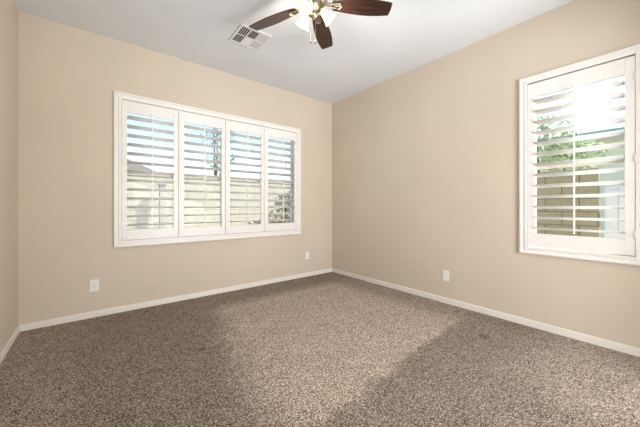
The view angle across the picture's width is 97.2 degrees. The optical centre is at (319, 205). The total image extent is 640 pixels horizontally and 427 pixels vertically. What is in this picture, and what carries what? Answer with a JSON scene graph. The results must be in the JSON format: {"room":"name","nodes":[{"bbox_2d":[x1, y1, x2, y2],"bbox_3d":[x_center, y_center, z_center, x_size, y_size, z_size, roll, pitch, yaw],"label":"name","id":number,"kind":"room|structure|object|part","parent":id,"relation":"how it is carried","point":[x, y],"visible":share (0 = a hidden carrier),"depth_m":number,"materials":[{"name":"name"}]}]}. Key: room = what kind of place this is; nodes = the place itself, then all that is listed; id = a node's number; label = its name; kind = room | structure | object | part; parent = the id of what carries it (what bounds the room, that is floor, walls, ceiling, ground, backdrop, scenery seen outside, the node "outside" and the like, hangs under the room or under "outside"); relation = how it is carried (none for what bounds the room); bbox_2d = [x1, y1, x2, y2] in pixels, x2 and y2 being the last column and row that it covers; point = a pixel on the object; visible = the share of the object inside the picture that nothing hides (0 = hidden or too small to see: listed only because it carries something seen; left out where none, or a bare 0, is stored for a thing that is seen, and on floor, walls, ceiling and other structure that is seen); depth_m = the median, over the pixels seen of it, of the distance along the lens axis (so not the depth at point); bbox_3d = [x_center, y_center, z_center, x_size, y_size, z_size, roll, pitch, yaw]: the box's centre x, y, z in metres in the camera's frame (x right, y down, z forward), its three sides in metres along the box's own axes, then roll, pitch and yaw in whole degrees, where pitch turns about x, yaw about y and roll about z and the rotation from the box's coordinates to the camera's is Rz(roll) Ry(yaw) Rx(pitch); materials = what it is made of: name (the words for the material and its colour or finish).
{"room":"empty bedroom","nodes":[
{"label":"empty bedroom","id":0,"kind":"room"},
{"bbox_2d":[0,0,17,351],"bbox_3d":[-0.855,-0.314,0.081,0.150,2.900,6.493,0,0,-39],"label":"wall","id":1,"kind":"structure","parent":0,"point":[8,8],"depth_m":2.26,"materials":[{"name":"beige paint"}]},
{"bbox_2d":[0,325,19,363],"bbox_3d":[-1.457,1.104,0.968,0.014,0.064,4.029,0,0,-39],"label":"baseboard","id":2,"kind":"structure","parent":1,"relation":"attached to","point":[14,335],"depth_m":2.23,"materials":[{"name":"white paint"}]},
{"bbox_2d":[18,11,331,324],"bbox_3d":[-1.306,-0.314,3.778,3.753,2.900,0.150,0,0,-39],"label":"wall","id":3,"kind":"structure","parent":0,"point":[68,76],"depth_m":2.92,"materials":[{"name":"beige paint"}]},
{"bbox_2d":[90,279,98,291],"bbox_3d":[-2.306,0.812,2.884,0.074,0.120,0.016,0,0,-39],"label":"wall outlet","id":4,"kind":"object","parent":3,"relation":"attached to","point":[94,284],"visible":1,"depth_m":2.88,"materials":[{"name":"white plastic"}]},
{"bbox_2d":[20,268,331,331],"bbox_3d":[-1.255,1.104,3.713,3.753,0.064,0.014,0,0,-39],"label":"baseboard","id":5,"kind":"structure","parent":3,"relation":"attached to","point":[60,320],"depth_m":3.19,"materials":[{"name":"white paint"}]},
{"bbox_2d":[127,129,293,225],"bbox_3d":[-1.317,-0.382,3.812,2.283,1.545,0.062,0,0,-39],"label":"window","id":6,"kind":"structure","parent":3,"relation":"in","point":[292,147],"depth_m":4.00,"materials":[{"name":"beige plastic"}]},
{"bbox_3d":[-1.749,-0.364,3.454,1.071,0.034,0.040,0,0,-39],"label":"meeting rail","id":7,"kind":"part","parent":6,"relation":"part of","materials":[{"name":"beige plastic"}]},
{"bbox_2d":[113,91,300,247],"bbox_3d":[-1.241,-0.387,3.717,2.393,1.657,0.124,0,0,-39],"label":"plantation shutter","id":8,"kind":"object","parent":6,"relation":"attached to","point":[123,103],"visible":1,"depth_m":3.45,"materials":[{"name":"white paint"}]},
{"bbox_3d":[-1.909,-0.387,3.194,0.548,1.505,0.030,0,0,-39],"label":"shutter panel","id":9,"kind":"part","parent":8,"relation":"part of","materials":[{"name":"white paint"}]},
{"bbox_3d":[-1.872,-0.392,3.147,0.011,1.260,0.019,0,0,-39],"label":"tilt rod","id":10,"kind":"part","parent":8,"relation":"part of","materials":[{"name":"white paint"}]},
{"bbox_3d":[-1.467,-0.387,3.547,0.542,1.505,0.030,0,0,-39],"label":"shutter panel","id":11,"kind":"part","parent":8,"relation":"part of","materials":[{"name":"white paint"}]},
{"bbox_3d":[-1.429,-0.392,3.500,0.011,1.260,0.019,0,0,-39],"label":"tilt rod","id":12,"kind":"part","parent":8,"relation":"part of","materials":[{"name":"white paint"}]},
{"bbox_3d":[-1.026,-0.387,3.898,0.542,1.505,0.030,0,0,-39],"label":"shutter panel","id":13,"kind":"part","parent":8,"relation":"part of","materials":[{"name":"white paint"}]},
{"bbox_3d":[-0.988,-0.392,3.851,0.011,1.260,0.019,0,0,-39],"label":"tilt rod","id":14,"kind":"part","parent":8,"relation":"part of","materials":[{"name":"white paint"}]},
{"bbox_3d":[-0.583,-0.387,4.252,0.549,1.505,0.030,0,0,-39],"label":"shutter panel","id":15,"kind":"part","parent":8,"relation":"part of","materials":[{"name":"white paint"}]},
{"bbox_3d":[-0.546,-0.392,4.205,0.011,1.260,0.019,0,0,-39],"label":"tilt rod","id":16,"kind":"part","parent":8,"relation":"part of","materials":[{"name":"white paint"}]},
{"bbox_3d":[-1.319,-0.382,3.815,2.283,1.545,0.055,0,0,-39],"label":"frame","id":17,"kind":"part","parent":6,"relation":"part of","materials":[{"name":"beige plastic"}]},
{"bbox_3d":[-0.872,-0.364,4.153,1.072,0.034,0.040,0,0,-39],"label":"meeting rail","id":18,"kind":"part","parent":6,"relation":"part of","materials":[{"name":"beige plastic"}]},
{"bbox_2d":[14,0,572,103],"bbox_3d":[0.671,-1.824,1.298,4.053,0.120,6.493,0,0,-39],"label":"ceiling","id":19,"kind":"structure","parent":0,"point":[366,52],"depth_m":2.89,"materials":[{"name":"paint"}]},
{"bbox_2d":[228,23,271,50],"bbox_3d":[-0.733,-1.759,2.961,0.335,0.010,0.345,0,0,-39],"label":"ceiling vent","id":20,"kind":"object","parent":19,"relation":"in","point":[244,35],"visible":0.99,"depth_m":2.95,"materials":[{"name":"white metal"}]},
{"bbox_2d":[249,0,391,48],"bbox_3d":[-0.078,-1.508,2.149,1.167,0.511,1.202,0,0,-39],"label":"ceiling fan","id":21,"kind":"object","parent":19,"relation":"hanging from","point":[310,9],"visible":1,"depth_m":2.24,"materials":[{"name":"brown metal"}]},
{"bbox_3d":[-0.389,-1.564,2.371,0.471,0.006,0.144,0,13,30],"label":"blade","id":22,"kind":"part","parent":21,"relation":"part of","materials":[{"name":"brown wood"}]},
{"bbox_3d":[-0.120,-1.485,2.260,0.120,0.120,0.102,0,-42,-39],"label":"lamp shade","id":23,"kind":"part","parent":21,"relation":"part of","materials":[{"name":"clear glass"}]},
{"bbox_3d":[-0.093,-1.485,2.082,0.120,0.120,0.102,0,42,21],"label":"lamp shade","id":24,"kind":"part","parent":21,"relation":"part of","materials":[{"name":"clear glass"}]},
{"bbox_3d":[-0.091,-1.491,2.088,0.042,0.042,0.069,0,42,21],"label":"bulb","id":25,"kind":"part","parent":21,"relation":"part of","materials":[{"name":"white glass"}]},
{"bbox_3d":[0.025,-1.564,2.556,0.144,0.006,0.471,-13,-3,12],"label":"blade","id":26,"kind":"part","parent":21,"relation":"part of","materials":[{"name":"brown wood"}]},
{"bbox_3d":[0.048,-1.485,2.194,0.102,0.120,0.120,42,-6,-6],"label":"lamp shade","id":27,"kind":"part","parent":21,"relation":"part of","materials":[{"name":"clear glass"}]},
{"bbox_3d":[0.328,-1.564,2.219,0.471,0.006,0.144,0,-13,-6],"label":"blade","id":28,"kind":"part","parent":21,"relation":"part of","materials":[{"name":"brown wood"}]},
{"bbox_2d":[0,272,639,426],"bbox_3d":[0.671,1.186,1.298,4.053,0.100,6.493,0,0,-39],"label":"floor","id":29,"kind":"structure","parent":0,"point":[330,349],"depth_m":1.99,"materials":[{"name":"carpet"}]},
{"bbox_2d":[332,0,639,347],"bbox_3d":[2.197,-0.314,2.514,0.150,2.900,6.493,0,0,-39],"label":"wall","id":30,"kind":"structure","parent":0,"point":[425,158],"depth_m":3.10,"materials":[{"name":"beige paint"}]},
{"bbox_2d":[443,270,448,280],"bbox_3d":[1.475,0.813,3.299,0.016,0.120,0.074,0,0,-39],"label":"wall outlet","id":31,"kind":"object","parent":30,"relation":"attached to","point":[445,273],"visible":1,"depth_m":3.30,"materials":[{"name":"white plastic"}]},
{"bbox_2d":[332,268,639,356],"bbox_3d":[1.467,1.104,3.298,0.014,0.064,4.029,0,0,-39],"label":"baseboard","id":32,"kind":"structure","parent":30,"relation":"attached to","point":[627,349],"depth_m":2.74,"materials":[{"name":"white paint"}]},
{"bbox_2d":[535,58,635,255],"bbox_3d":[2.270,-0.382,2.477,0.062,1.545,0.705,0,0,-39],"label":"window","id":33,"kind":"structure","parent":30,"relation":"in","point":[613,161],"depth_m":2.44,"materials":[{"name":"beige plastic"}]},
{"bbox_2d":[519,44,639,265],"bbox_3d":[2.175,-0.383,2.401,0.124,1.666,0.814,0,0,-39],"label":"plantation shutter","id":34,"kind":"object","parent":33,"relation":"attached to","point":[618,63],"visible":1,"depth_m":2.36,"materials":[{"name":"white paint"}]},
{"bbox_3d":[2.134,-0.394,2.368,0.019,1.260,0.011,0,0,-39],"label":"tilt rod","id":35,"kind":"part","parent":34,"relation":"part of","materials":[{"name":"white paint"}]},
{"bbox_3d":[2.261,-0.364,2.471,0.040,0.034,0.615,0,0,-39],"label":"meeting rail","id":36,"kind":"part","parent":33,"relation":"part of","materials":[{"name":"beige plastic"}]},
{"label":"outside","id":37,"kind":"structure","parent":0,"visible":0},
{"bbox_3d":[-5.954,1.386,15.491,60.000,0.200,48.350,0,0,-39],"label":"ground","id":38,"kind":"structure","parent":37,"visible":0},
{"bbox_2d":[127,159,156,171],"bbox_3d":[-10.951,-0.864,11.732,7.500,4.300,7.000,0,0,-39],"label":"house","id":39,"kind":"structure","parent":38,"relation":"on","point":[129,166],"depth_m":11.27,"materials":[{"name":"paint"}]},
{"bbox_2d":[158,183,165,227],"bbox_3d":[-3.192,0.416,5.704,0.130,1.740,0.130,0,0,-39],"label":"fence post","id":40,"kind":"object","parent":38,"relation":"on","point":[161,185],"visible":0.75,"depth_m":5.66,"materials":[{"name":"grey"}]},
{"bbox_2d":[127,175,289,229],"bbox_3d":[-3.378,0.316,6.003,14.200,1.940,0.180,0,0,-39],"label":"wall","id":41,"kind":"structure","parent":38,"relation":"on","point":[130,211],"depth_m":6.39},
{"bbox_2d":[200,126,234,175],"bbox_3d":[-3.002,-1.009,8.634,1.404,4.594,1.061,0,0,-39],"label":"tree","id":42,"kind":"object","parent":38,"relation":"on","point":[214,142],"visible":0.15,"depth_m":8.52,"materials":[{"name":"green plant"}]},
{"bbox_2d":[248,191,289,223],"bbox_3d":[-0.985,0.428,6.606,1.664,1.720,0.898,0,0,-39],"label":"shrub","id":43,"kind":"object","parent":38,"relation":"on","point":[280,196],"visible":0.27,"depth_m":6.54,"materials":[{"name":"green plant"}]},
{"bbox_2d":[537,168,599,236],"bbox_3d":[2.085,0.376,6.368,0.180,1.820,6.040,0,0,-39],"label":"wall","id":44,"kind":"structure","parent":38,"relation":"on","point":[584,201],"depth_m":4.21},
{"bbox_2d":[604,186,624,238],"bbox_3d":[4.408,0.461,3.430,0.070,1.450,1.350,0,0,-39],"label":"gate","id":45,"kind":"object","parent":44,"relation":"attached to","point":[609,201],"visible":0.3,"depth_m":3.87,"materials":[{"name":"white paint"}]},
{"bbox_2d":[537,114,607,172],"bbox_3d":[4.592,-0.304,5.997,1.384,3.185,2.438,0,0,-24],"label":"tree","id":46,"kind":"object","parent":38,"relation":"on","point":[569,156],"visible":0.27,"depth_m":5.35,"materials":[{"name":"green plant"}]},
{"bbox_2d":[537,110,624,238],"bbox_3d":[9.633,-0.789,7.167,7.000,4.150,6.200,0,0,-39],"label":"house","id":47,"kind":"structure","parent":38,"relation":"on","point":[618,176],"depth_m":6.34,"materials":[{"name":"paint"}]}
]}

